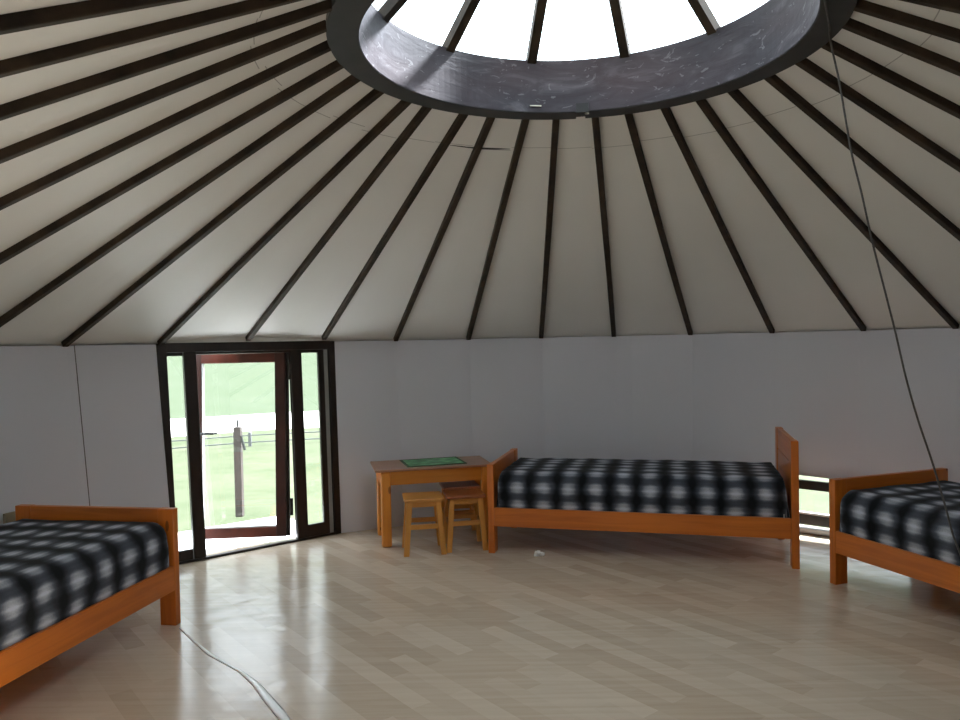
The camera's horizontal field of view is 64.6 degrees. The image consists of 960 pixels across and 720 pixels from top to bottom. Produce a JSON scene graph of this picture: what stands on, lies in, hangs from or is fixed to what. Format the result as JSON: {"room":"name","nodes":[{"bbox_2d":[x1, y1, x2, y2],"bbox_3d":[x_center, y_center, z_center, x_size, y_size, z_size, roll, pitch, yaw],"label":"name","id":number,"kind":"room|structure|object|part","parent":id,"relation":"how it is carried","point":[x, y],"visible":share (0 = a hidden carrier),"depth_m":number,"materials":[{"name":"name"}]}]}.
{"room":"traditional dwelling","nodes":[
{"label":"traditional dwelling","id":0,"kind":"room"},
{"bbox_2d":[0,344,169,524],"bbox_3d":[-2.643,0.769,2.954,1.383,1.646,5.614,-1,1,-7],"label":"wall","id":1,"kind":"structure","parent":0,"point":[42,458],"depth_m":5.19,"materials":[{"name":"white fabric"}]},
{"bbox_2d":[74,345,89,505],"bbox_3d":[-2.724,0.447,5.193,0.125,1.096,0.006,0,1,30],"label":"trim","id":2,"kind":"structure","parent":1,"relation":"attached to","point":[74,345],"depth_m":5.19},
{"bbox_2d":[0,0,959,345],"bbox_3d":[0.447,-0.770,3.305,7.843,1.407,7.840,-1,1,0],"label":"ceiling","id":3,"kind":"structure","parent":0,"point":[795,297],"depth_m":4.70,"materials":[{"name":"white fabric"}]},
{"bbox_2d":[0,0,188,34],"bbox_3d":[-1.302,-0.687,1.658,2.667,1.281,0.041,-2,2,-44],"label":"pole","id":4,"kind":"object","parent":3,"relation":"attached to","point":[88,9],"visible":1,"depth_m":1.90,"materials":[{"name":"brown wood"}]},
{"bbox_2d":[0,0,302,77],"bbox_3d":[-1.571,-0.689,2.001,2.667,1.281,0.041,-2,1,-33],"label":"pole","id":5,"kind":"object","parent":3,"relation":"attached to","point":[51,56],"visible":1,"depth_m":2.31,"materials":[{"name":"brown wood"}]},
{"bbox_2d":[0,20,326,163],"bbox_3d":[-1.903,-0.699,2.803,2.667,1.281,0.041,-1,1,-12],"label":"pole","id":6,"kind":"object","parent":3,"relation":"attached to","point":[10,152],"visible":0.97,"depth_m":2.93,"materials":[{"name":"brown wood"}]},
{"bbox_2d":[0,40,330,210],"bbox_3d":[-1.955,-0.707,3.236,2.667,1.281,0.042,-1,1,-2],"label":"pole","id":7,"kind":"object","parent":3,"relation":"attached to","point":[121,145],"visible":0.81,"depth_m":3.24,"materials":[{"name":"brown wood"}]},
{"bbox_2d":[0,0,332,120],"bbox_3d":[-1.774,-0.693,2.389,2.667,1.281,0.042,-2,1,-23],"label":"pole","id":8,"kind":"object","parent":3,"relation":"attached to","point":[10,109],"visible":1,"depth_m":2.64,"materials":[{"name":"brown wood"}]},
{"bbox_2d":[0,60,343,264],"bbox_3d":[-1.927,-0.717,3.676,2.667,1.281,0.041,-1,1,8],"label":"pole","id":9,"kind":"object","parent":3,"relation":"attached to","point":[330,69],"visible":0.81,"depth_m":3.59,"materials":[{"name":"black wood"}]},
{"bbox_2d":[0,75,359,326],"bbox_3d":[-1.824,-0.728,4.092,2.667,1.281,0.043,-1,1,19],"label":"pole","id":10,"kind":"object","parent":3,"relation":"attached to","point":[350,81],"visible":0.9,"depth_m":3.98,"materials":[{"name":"black wood"}]},
{"bbox_2d":[61,89,383,346],"bbox_3d":[-1.648,-0.740,4.482,2.667,1.281,0.044,-1,1,28],"label":"pole","id":11,"kind":"object","parent":3,"relation":"attached to","point":[373,95],"visible":0.9,"depth_m":4.35,"materials":[{"name":"black wood"}]},
{"bbox_2d":[157,100,410,344],"bbox_3d":[-1.389,-0.754,4.856,2.667,1.281,0.043,0,2,39],"label":"pole","id":12,"kind":"object","parent":3,"relation":"attached to","point":[401,105],"visible":0.91,"depth_m":4.63,"materials":[{"name":"black wood"}]},
{"bbox_2d":[245,106,431,340],"bbox_3d":[-1.078,-0.778,5.131,0.041,1.258,2.617,-2,2,-39],"label":"pole","id":13,"kind":"object","parent":3,"relation":"attached to","point":[423,112],"visible":0.91,"depth_m":4.83,"materials":[{"name":"black wood"}]},
{"bbox_2d":[321,114,467,339],"bbox_3d":[-0.713,-0.790,5.382,0.042,1.258,2.617,-2,1,-30],"label":"pole","id":14,"kind":"object","parent":3,"relation":"attached to","point":[459,120],"visible":0.88,"depth_m":5.03,"materials":[{"name":"black wood"}]},
{"bbox_2d":[393,117,494,340],"bbox_3d":[-0.346,-0.790,5.574,0.042,1.281,2.667,-2,1,-19],"label":"pole","id":15,"kind":"object","parent":3,"relation":"attached to","point":[487,125],"visible":0.92,"depth_m":5.15,"materials":[{"name":"brown wood"}]},
{"bbox_2d":[450,145,504,149],"bbox_3d":[-0.002,-1.290,4.586,0.383,0.028,0.028,-2,1,-18],"label":"trim","id":16,"kind":"structure","parent":3,"relation":"attached to","point":[483,148],"depth_m":4.61,"materials":[{"name":"grey"}]},
{"bbox_2d":[466,119,528,339],"bbox_3d":[0.079,-0.801,5.681,0.042,1.281,2.667,-1,1,-9],"label":"pole","id":17,"kind":"object","parent":3,"relation":"attached to","point":[524,123],"visible":0.91,"depth_m":5.25,"materials":[{"name":"brown wood"}]},
{"bbox_2d":[539,119,558,338],"bbox_3d":[0.504,-0.811,5.708,0.042,1.281,2.667,-1,1,2],"label":"pole","id":18,"kind":"object","parent":3,"relation":"attached to","point":[555,123],"visible":0.93,"depth_m":5.26,"materials":[{"name":"brown wood"}]},
{"bbox_2d":[326,0,857,119],"bbox_3d":[0.424,-1.903,3.281,2.176,1.106,2.176,-1,1,0],"label":"ring","id":19,"kind":"object","parent":3,"relation":"attached to","point":[777,35],"visible":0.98,"depth_m":3.94,"materials":[{"name":"paint"}]},
{"bbox_3d":[0.575,-1.404,4.261,0.074,0.050,0.088,-1,1,8],"label":"joint plate","id":20,"kind":"part","parent":19,"relation":"part of","materials":[{"name":"grey metal"}]},
{"bbox_2d":[824,0,959,554],"bbox_3d":[1.700,0.051,3.218,1.135,2.868,0.303,-2,1,-30],"label":"cord","id":21,"kind":"object","parent":19,"relation":"hanging from","point":[825,2],"visible":1,"depth_m":3.31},
{"bbox_2d":[592,117,615,336],"bbox_3d":[0.945,-0.819,5.657,0.043,1.281,2.667,-1,1,12],"label":"pole","id":22,"kind":"object","parent":3,"relation":"attached to","point":[595,121],"visible":0.92,"depth_m":5.22,"materials":[{"name":"brown wood"}]},
{"bbox_2d":[625,114,692,334],"bbox_3d":[1.354,-0.824,5.531,0.044,1.281,2.667,-1,1,23],"label":"pole","id":23,"kind":"object","parent":3,"relation":"attached to","point":[629,118],"visible":0.91,"depth_m":5.13,"materials":[{"name":"black wood"}]},
{"bbox_2d":[660,107,774,332],"bbox_3d":[1.749,-0.828,5.325,0.041,1.281,2.667,0,1,33],"label":"pole","id":24,"kind":"object","parent":3,"relation":"attached to","point":[667,113],"visible":0.9,"depth_m":4.97,"materials":[{"name":"black wood"}]},
{"bbox_2d":[695,99,865,330],"bbox_3d":[2.105,-0.829,5.045,0.042,1.281,2.667,0,2,44],"label":"pole","id":25,"kind":"object","parent":3,"relation":"attached to","point":[704,105],"visible":0.94,"depth_m":4.77,"materials":[{"name":"black wood"}]},
{"bbox_2d":[727,89,958,328],"bbox_3d":[2.381,-0.828,4.732,2.667,1.281,0.041,-2,2,-36],"label":"pole","id":26,"kind":"object","parent":3,"relation":"attached to","point":[743,102],"visible":0.87,"depth_m":4.53,"materials":[{"name":"black wood"}]},
{"bbox_2d":[764,74,959,240],"bbox_3d":[2.614,-0.825,4.345,2.667,1.281,0.042,-2,1,-26],"label":"pole","id":27,"kind":"object","parent":3,"relation":"attached to","point":[775,81],"visible":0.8,"depth_m":4.05,"materials":[{"name":"black wood"}]},
{"bbox_2d":[795,58,959,171],"bbox_3d":[2.768,-0.819,3.930,2.667,1.281,0.042,-2,1,-16],"label":"pole","id":28,"kind":"object","parent":3,"relation":"attached to","point":[807,65],"visible":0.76,"depth_m":3.67,"materials":[{"name":"brown wood"}]},
{"bbox_2d":[821,39,959,118],"bbox_3d":[2.843,-0.811,3.496,2.668,1.281,0.042,-1,1,-6],"label":"pole","id":29,"kind":"object","parent":3,"relation":"attached to","point":[841,51],"visible":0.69,"depth_m":3.37,"materials":[{"name":"brown wood"}]},
{"bbox_2d":[842,18,959,75],"bbox_3d":[2.838,-0.802,3.057,2.668,1.281,0.042,-1,1,4],"label":"pole","id":30,"kind":"object","parent":3,"relation":"attached to","point":[871,33],"visible":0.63,"depth_m":3.11,"materials":[{"name":"brown wood"}]},
{"bbox_2d":[853,0,959,42],"bbox_3d":[2.757,-0.791,2.639,2.667,1.281,0.042,-1,1,15],"label":"pole","id":31,"kind":"object","parent":3,"relation":"attached to","point":[872,9],"visible":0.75,"depth_m":2.91,"materials":[{"name":"brown wood"}]},
{"bbox_2d":[900,0,959,13],"bbox_3d":[2.603,-0.779,2.241,2.667,1.281,0.041,-1,1,26],"label":"pole","id":32,"kind":"object","parent":3,"relation":"attached to","point":[953,6],"visible":1,"depth_m":2.69,"materials":[{"name":"brown wood"}]},
{"bbox_2d":[0,523,959,719],"bbox_3d":[0.495,1.559,3.355,7.364,0.080,7.364,-1,1,0],"label":"floor","id":33,"kind":"structure","parent":0,"point":[601,625],"depth_m":4.08,"materials":[{"name":"beige wood"}]},
{"bbox_2d":[3,511,15,523],"bbox_3d":[-2.875,1.247,4.659,0.024,0.625,0.076,-1,1,22],"label":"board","id":34,"kind":"object","parent":33,"relation":"on","point":[7,517],"visible":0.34,"depth_m":4.64,"materials":[{"name":"brown wood"}]},
{"bbox_2d":[0,504,180,686],"bbox_3d":[-2.480,1.134,3.464,1.050,0.886,2.190,-1,1,11],"label":"bed","id":35,"kind":"object","parent":33,"relation":"on","point":[68,574],"visible":1,"depth_m":3.84,"materials":[{"name":"black fabric"}]},
{"bbox_3d":[-2.748,1.218,4.605,0.100,0.680,0.050,-1,1,11],"label":"leg","id":36,"kind":"part","parent":35,"relation":"part of","materials":[{"name":"brown wood"}]},
{"bbox_2d":[0,519,168,650],"bbox_3d":[-2.482,1.100,3.459,1.035,0.306,2.091,-1,1,11],"label":"blanket","id":37,"kind":"object","parent":35,"relation":"on","point":[56,575],"depth_m":3.77,"materials":[{"name":"black fabric"}]},
{"bbox_3d":[-1.974,1.290,3.374,0.025,0.143,2.090,-1,1,11],"label":"rail","id":38,"kind":"part","parent":35,"relation":"part of","materials":[{"name":"brown wood"}]},
{"bbox_3d":[-2.284,1.061,4.515,0.850,0.379,0.038,-1,1,11],"label":"footboard","id":39,"kind":"part","parent":35,"relation":"part of","materials":[{"name":"brown wood"}]},
{"bbox_3d":[-1.815,1.203,4.431,0.100,0.680,0.050,-1,1,11],"label":"leg","id":40,"kind":"part","parent":35,"relation":"part of","materials":[{"name":"brown wood"}]},
{"bbox_2d":[179,627,290,719],"bbox_3d":[-1.123,1.544,3.645,0.092,0.004,1.885,-2,2,-37],"label":"cable","id":41,"kind":"object","parent":33,"relation":"on","point":[272,704],"visible":1,"depth_m":3.54,"materials":[{"name":"white plastic"}]},
{"bbox_2d":[402,491,446,556],"bbox_3d":[-0.441,1.267,5.903,0.328,0.432,0.300,-1,1,-9],"label":"stool","id":42,"kind":"object","parent":33,"relation":"on","point":[432,498],"visible":1,"depth_m":5.79,"materials":[{"name":"brown wood"}]},
{"bbox_3d":[-0.584,1.280,6.002,0.076,0.408,0.060,-1,1,-9],"label":"leg","id":43,"kind":"part","parent":42,"relation":"part of","materials":[{"name":"brown wood"}]},
{"bbox_3d":[-0.546,1.284,5.765,0.076,0.408,0.060,-1,1,-9],"label":"leg","id":44,"kind":"part","parent":42,"relation":"part of","materials":[{"name":"brown wood"}]},
{"bbox_3d":[-0.445,1.063,5.899,0.304,0.024,0.290,-1,1,-9],"label":"seat","id":45,"kind":"part","parent":42,"relation":"part of","materials":[{"name":"brown wood"}]},
{"bbox_3d":[-0.336,1.274,6.042,0.076,0.408,0.060,-1,1,-9],"label":"leg","id":46,"kind":"part","parent":42,"relation":"part of","materials":[{"name":"brown wood"}]},
{"bbox_3d":[-0.298,1.279,5.805,0.076,0.408,0.060,-1,1,-9],"label":"leg","id":47,"kind":"part","parent":42,"relation":"part of","materials":[{"name":"brown wood"}]},
{"bbox_2d":[370,456,489,547],"bbox_3d":[-0.407,1.164,6.319,0.955,0.620,0.500,-1,1,-13],"label":"table","id":48,"kind":"object","parent":33,"relation":"on","point":[390,472],"visible":0.8,"depth_m":6.11,"materials":[{"name":"brown wood"}]},
{"bbox_3d":[-0.833,1.179,6.425,0.078,0.602,0.078,-1,1,-13],"label":"leg","id":49,"kind":"part","parent":48,"relation":"part of","materials":[{"name":"brown wood"}]},
{"bbox_3d":[-0.748,1.186,6.042,0.078,0.602,0.078,-1,1,-13],"label":"leg","id":50,"kind":"part","parent":48,"relation":"part of","materials":[{"name":"brown wood"}]},
{"bbox_2d":[400,457,466,466],"bbox_3d":[-0.396,0.850,6.346,0.495,0.005,0.385,-2,1,-15],"label":"placemat","id":51,"kind":"object","parent":48,"relation":"on","point":[441,460],"visible":1,"depth_m":6.32,"materials":[{"name":"green fabric"}]},
{"bbox_3d":[0.049,1.166,6.221,0.078,0.602,0.078,-1,1,-13],"label":"leg","id":52,"kind":"part","parent":48,"relation":"part of","materials":[{"name":"brown wood"}]},
{"bbox_2d":[439,480,479,529],"bbox_3d":[-0.169,1.252,6.363,0.328,0.432,0.300,-1,1,-11],"label":"stool","id":53,"kind":"object","parent":33,"relation":"on","point":[457,484],"visible":0.44,"depth_m":6.36,"materials":[{"name":"brown wood"}]},
{"bbox_3d":[-0.315,1.265,6.457,0.076,0.408,0.060,-1,1,-11],"label":"leg","id":54,"kind":"part","parent":53,"relation":"part of","materials":[{"name":"brown wood"}]},
{"bbox_3d":[-0.174,1.048,6.359,0.304,0.024,0.290,-1,1,-11],"label":"seat","id":55,"kind":"part","parent":53,"relation":"part of","materials":[{"name":"brown wood"}]},
{"bbox_3d":[-0.069,1.259,6.505,0.076,0.408,0.060,-1,1,-11],"label":"leg","id":56,"kind":"part","parent":53,"relation":"part of","materials":[{"name":"brown wood"}]},
{"bbox_2d":[442,488,488,552],"bbox_3d":[-0.124,1.259,5.993,0.328,0.432,0.300,-1,1,-10],"label":"stool","id":57,"kind":"object","parent":33,"relation":"on","point":[475,496],"visible":0.99,"depth_m":5.88,"materials":[{"name":"brown wood"}]},
{"bbox_3d":[-0.268,1.272,6.090,0.076,0.408,0.060,-1,1,-10],"label":"leg","id":58,"kind":"part","parent":57,"relation":"part of","materials":[{"name":"brown wood"}]},
{"bbox_3d":[-0.227,1.276,5.854,0.076,0.408,0.060,-1,1,-10],"label":"leg","id":59,"kind":"part","parent":57,"relation":"part of","materials":[{"name":"brown wood"}]},
{"bbox_3d":[-0.128,1.055,5.989,0.304,0.024,0.290,-1,1,-10],"label":"seat","id":60,"kind":"part","parent":57,"relation":"part of","materials":[{"name":"brown wood"}]},
{"bbox_3d":[-0.021,1.266,6.133,0.076,0.408,0.060,-1,1,-10],"label":"leg","id":61,"kind":"part","parent":57,"relation":"part of","materials":[{"name":"brown wood"}]},
{"bbox_3d":[0.020,1.270,5.897,0.076,0.408,0.060,-1,1,-10],"label":"leg","id":62,"kind":"part","parent":57,"relation":"part of","materials":[{"name":"brown wood"}]},
{"bbox_2d":[534,550,544,555],"bbox_3d":[0.446,1.448,5.693,0.083,0.044,0.044,-1,1,0],"label":"crumpled paper","id":63,"kind":"object","parent":33,"relation":"on","point":[538,552],"visible":1,"depth_m":5.68,"materials":[{"name":"white paper"}]},
{"bbox_2d":[487,427,799,568],"bbox_3d":[1.242,1.005,5.941,2.215,0.886,0.900,-1,1,15],"label":"bed","id":64,"kind":"object","parent":33,"relation":"on","point":[688,497],"visible":1,"depth_m":5.55,"materials":[{"name":"black fabric"}]},
{"bbox_3d":[0.095,1.134,5.833,0.050,0.680,0.100,-1,1,15],"label":"leg","id":65,"kind":"part","parent":64,"relation":"part of","materials":[{"name":"brown wood"}]},
{"bbox_3d":[0.194,0.974,6.216,0.038,0.379,0.700,-1,1,15],"label":"footboard","id":66,"kind":"part","parent":64,"relation":"part of","materials":[{"name":"brown wood"}]},
{"bbox_3d":[0.299,1.113,6.606,0.050,0.680,0.100,-1,1,15],"label":"leg","id":67,"kind":"part","parent":64,"relation":"part of","materials":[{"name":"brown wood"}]},
{"bbox_3d":[1.134,1.181,5.522,2.115,0.143,0.025,-1,1,15],"label":"rail","id":68,"kind":"part","parent":64,"relation":"part of","materials":[{"name":"brown wood"}]},
{"bbox_2d":[496,457,789,517],"bbox_3d":[1.241,0.970,5.939,2.107,0.305,0.886,-1,1,15],"label":"blanket","id":69,"kind":"object","parent":64,"relation":"on","point":[541,487],"depth_m":5.59,"materials":[{"name":"fabric"}]},
{"bbox_3d":[2.390,0.979,6.051,0.050,0.886,0.100,-1,1,15],"label":"leg","id":70,"kind":"part","parent":64,"relation":"part of","materials":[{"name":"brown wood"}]},
{"bbox_3d":[2.287,0.921,5.663,0.038,0.424,0.700,-1,1,15],"label":"headboard","id":71,"kind":"part","parent":64,"relation":"part of","materials":[{"name":"brown wood"}]},
{"bbox_3d":[2.281,0.625,5.656,0.038,0.155,0.700,-1,1,15],"label":"headboard","id":72,"kind":"part","parent":64,"relation":"part of","materials":[{"name":"brown wood"}]},
{"bbox_3d":[2.186,1.000,5.277,0.050,0.886,0.100,-1,1,15],"label":"leg","id":73,"kind":"part","parent":64,"relation":"part of","materials":[{"name":"brown wood"}]},
{"bbox_2d":[829,468,959,592],"bbox_3d":[3.096,1.007,4.057,0.990,0.886,2.190,-2,1,-19],"label":"bed","id":74,"kind":"object","parent":33,"relation":"on","point":[897,522],"visible":1,"depth_m":4.57,"materials":[{"name":"black fabric"}]},
{"bbox_3d":[2.322,1.108,4.919,0.100,0.680,0.050,-2,1,-19],"label":"leg","id":75,"kind":"part","parent":74,"relation":"part of","materials":[{"name":"brown wood"}]},
{"bbox_3d":[2.738,0.947,5.064,0.790,0.379,0.038,-2,1,-19],"label":"footboard","id":76,"kind":"part","parent":74,"relation":"part of","materials":[{"name":"brown wood"}]},
{"bbox_3d":[2.646,1.185,3.900,0.025,0.143,2.090,-2,1,-19],"label":"rail","id":77,"kind":"part","parent":74,"relation":"part of","materials":[{"name":"brown wood"}]},
{"bbox_2d":[839,480,959,565],"bbox_3d":[3.095,0.973,4.056,0.975,0.305,2.083,-2,1,-19],"label":"blanket","id":78,"kind":"object","parent":74,"relation":"on","point":[907,520],"depth_m":4.52,"materials":[{"name":"black fabric"}]},
{"bbox_3d":[3.160,1.084,5.216,0.100,0.680,0.050,-2,1,-19],"label":"leg","id":79,"kind":"part","parent":74,"relation":"part of","materials":[{"name":"brown wood"}]},
{"bbox_2d":[334,336,631,532],"bbox_3d":[0.045,0.629,6.905,2.781,1.646,0.509,-1,1,-7],"label":"wall","id":80,"kind":"structure","parent":0,"point":[550,397],"depth_m":6.94,"materials":[{"name":"white fabric"}]},
{"bbox_2d":[156,337,340,564],"bbox_3d":[-1.938,0.653,6.318,1.498,1.716,0.667,-2,2,-39],"label":"door","id":81,"kind":"structure","parent":80,"relation":"in","point":[286,352],"depth_m":6.32,"materials":[{"name":"brown wood"}]},
{"bbox_3d":[-2.350,-0.042,5.820,0.123,0.028,0.042,-2,2,-39],"label":"sidelight rail","id":82,"kind":"part","parent":81,"relation":"part of","materials":[{"name":"brown wood"}]},
{"bbox_3d":[-2.226,1.471,5.719,0.119,0.080,0.047,-2,2,-39],"label":"sidelight rail","id":83,"kind":"part","parent":81,"relation":"part of","materials":[{"name":"black wood"}]},
{"bbox_3d":[-2.029,-0.018,6.384,0.602,0.089,0.062,-1,1,-4],"label":"rail","id":84,"kind":"part","parent":81,"relation":"part of","materials":[{"name":"brown wood"}]},
{"bbox_3d":[-1.990,1.430,6.291,0.602,0.086,0.062,-1,1,-4],"label":"rail","id":85,"kind":"part","parent":81,"relation":"part of","materials":[{"name":"brown wood"}]},
{"bbox_3d":[-1.473,-0.075,6.530,0.175,0.028,0.037,-2,2,-39],"label":"sidelight rail","id":86,"kind":"part","parent":81,"relation":"part of","materials":[{"name":"brown wood"}]},
{"bbox_3d":[-1.386,1.427,6.400,0.171,0.102,0.045,-2,2,-39],"label":"sidelight rail","id":87,"kind":"part","parent":81,"relation":"part of","materials":[{"name":"brown wood"}]},
{"bbox_2d":[631,352,632,458],"bbox_3d":[1.381,0.602,6.895,0.004,1.646,0.185,-1,1,14],"label":"trim","id":88,"kind":"structure","parent":80,"relation":"attached to","point":[631,352],"depth_m":6.93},
{"bbox_2d":[631,328,959,535],"bbox_3d":[3.162,0.601,5.229,1.129,1.646,5.008,-2,1,-35],"label":"wall","id":89,"kind":"structure","parent":0,"point":[844,396],"depth_m":6.26,"materials":[{"name":"white fabric"}]},
{"bbox_2d":[769,333,770,448],"bbox_3d":[2.461,0.364,6.445,0.004,1.196,0.136,0,1,33],"label":"trim","id":90,"kind":"structure","parent":89,"relation":"attached to","point":[770,333],"depth_m":6.44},
{"bbox_2d":[799,479,829,535],"bbox_3d":[2.904,1.175,6.014,0.967,0.456,0.110,0,2,42],"label":"window","id":91,"kind":"structure","parent":89,"relation":"in","point":[806,518],"depth_m":6.17,"materials":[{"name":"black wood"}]},
{"bbox_3d":[2.910,1.304,6.021,0.887,0.080,0.040,0,2,42],"label":"sash rail","id":92,"kind":"part","parent":91,"relation":"part of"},
{"bbox_3d":[2.904,1.023,6.015,0.887,0.077,0.040,0,2,42],"label":"sash rail","id":93,"kind":"part","parent":91,"relation":"part of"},
{"bbox_3d":[2.909,1.386,6.019,0.967,0.032,0.110,0,2,42],"label":"sill","id":94,"kind":"part","parent":91,"relation":"part of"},
{"label":"outside","id":95,"kind":"structure","parent":0,"visible":0},
{"bbox_2d":[167,353,318,418],"bbox_3d":[-0.129,-28.906,2.704,380.000,62.283,380.000,-1,1,0],"label":"hillside","id":96,"kind":"structure","parent":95,"point":[230,389],"depth_m":29.90,"materials":[{"name":"green plant"}]},
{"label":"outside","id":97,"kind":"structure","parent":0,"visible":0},
{"bbox_2d":[171,427,828,532],"bbox_3d":[0.504,2.017,3.365,36.800,0.398,36.800,-1,1,0],"label":"lawn","id":98,"kind":"structure","parent":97,"point":[259,463],"depth_m":11.93,"materials":[{"name":"green plant"}]},
{"bbox_2d":[178,516,295,553],"bbox_3d":[-2.866,1.739,6.004,3.320,0.305,1.220,-2,2,-39],"label":"porch slab","id":99,"kind":"object","parent":98,"relation":"on","point":[184,538],"depth_m":6.58,"materials":[{"name":"concrete"}]},
{"bbox_2d":[233,420,245,516],"bbox_3d":[-2.354,1.066,7.481,0.122,0.955,0.077,-1,1,0],"label":"fence post","id":100,"kind":"object","parent":98,"relation":"on","point":[239,446],"visible":1,"depth_m":7.45,"materials":[{"name":"wood"}]},
{"bbox_2d":[172,431,319,448],"bbox_3d":[-4.589,1.823,17.088,11.494,0.372,1.180,-2,1,-20],"label":"fence","id":101,"kind":"object","parent":98,"relation":"on","point":[249,435],"visible":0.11,"depth_m":17.39,"materials":[{"name":"grey metal"}]},
{"bbox_3d":[-5.766,1.748,17.199,1.064,0.031,0.020,-2,1,-24],"label":"rail","id":102,"kind":"part","parent":101,"relation":"part of","materials":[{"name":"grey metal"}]},
{"bbox_3d":[-5.763,1.908,17.202,1.064,0.031,0.020,-2,1,-24],"label":"rail","id":103,"kind":"part","parent":101,"relation":"part of","materials":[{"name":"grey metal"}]},
{"bbox_3d":[-5.279,1.830,17.420,0.060,0.340,0.060,-1,1,0],"label":"post","id":104,"kind":"part","parent":101,"relation":"part of","materials":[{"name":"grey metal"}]},
{"bbox_3d":[-4.783,1.717,17.603,1.064,0.028,0.020,-2,1,-20],"label":"rail","id":105,"kind":"part","parent":101,"relation":"part of","materials":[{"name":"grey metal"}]},
{"bbox_3d":[-4.780,1.877,17.606,1.064,0.028,0.020,-2,1,-20],"label":"rail","id":106,"kind":"part","parent":101,"relation":"part of","materials":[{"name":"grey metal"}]},
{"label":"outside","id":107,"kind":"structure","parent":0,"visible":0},
{"bbox_2d":[170,411,318,436],"bbox_3d":[0.507,2.170,3.368,48.000,0.108,48.000,-1,1,0],"label":"dirt road","id":108,"kind":"structure","parent":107,"point":[251,422],"depth_m":22.78,"materials":[{"name":"white"}]}
]}

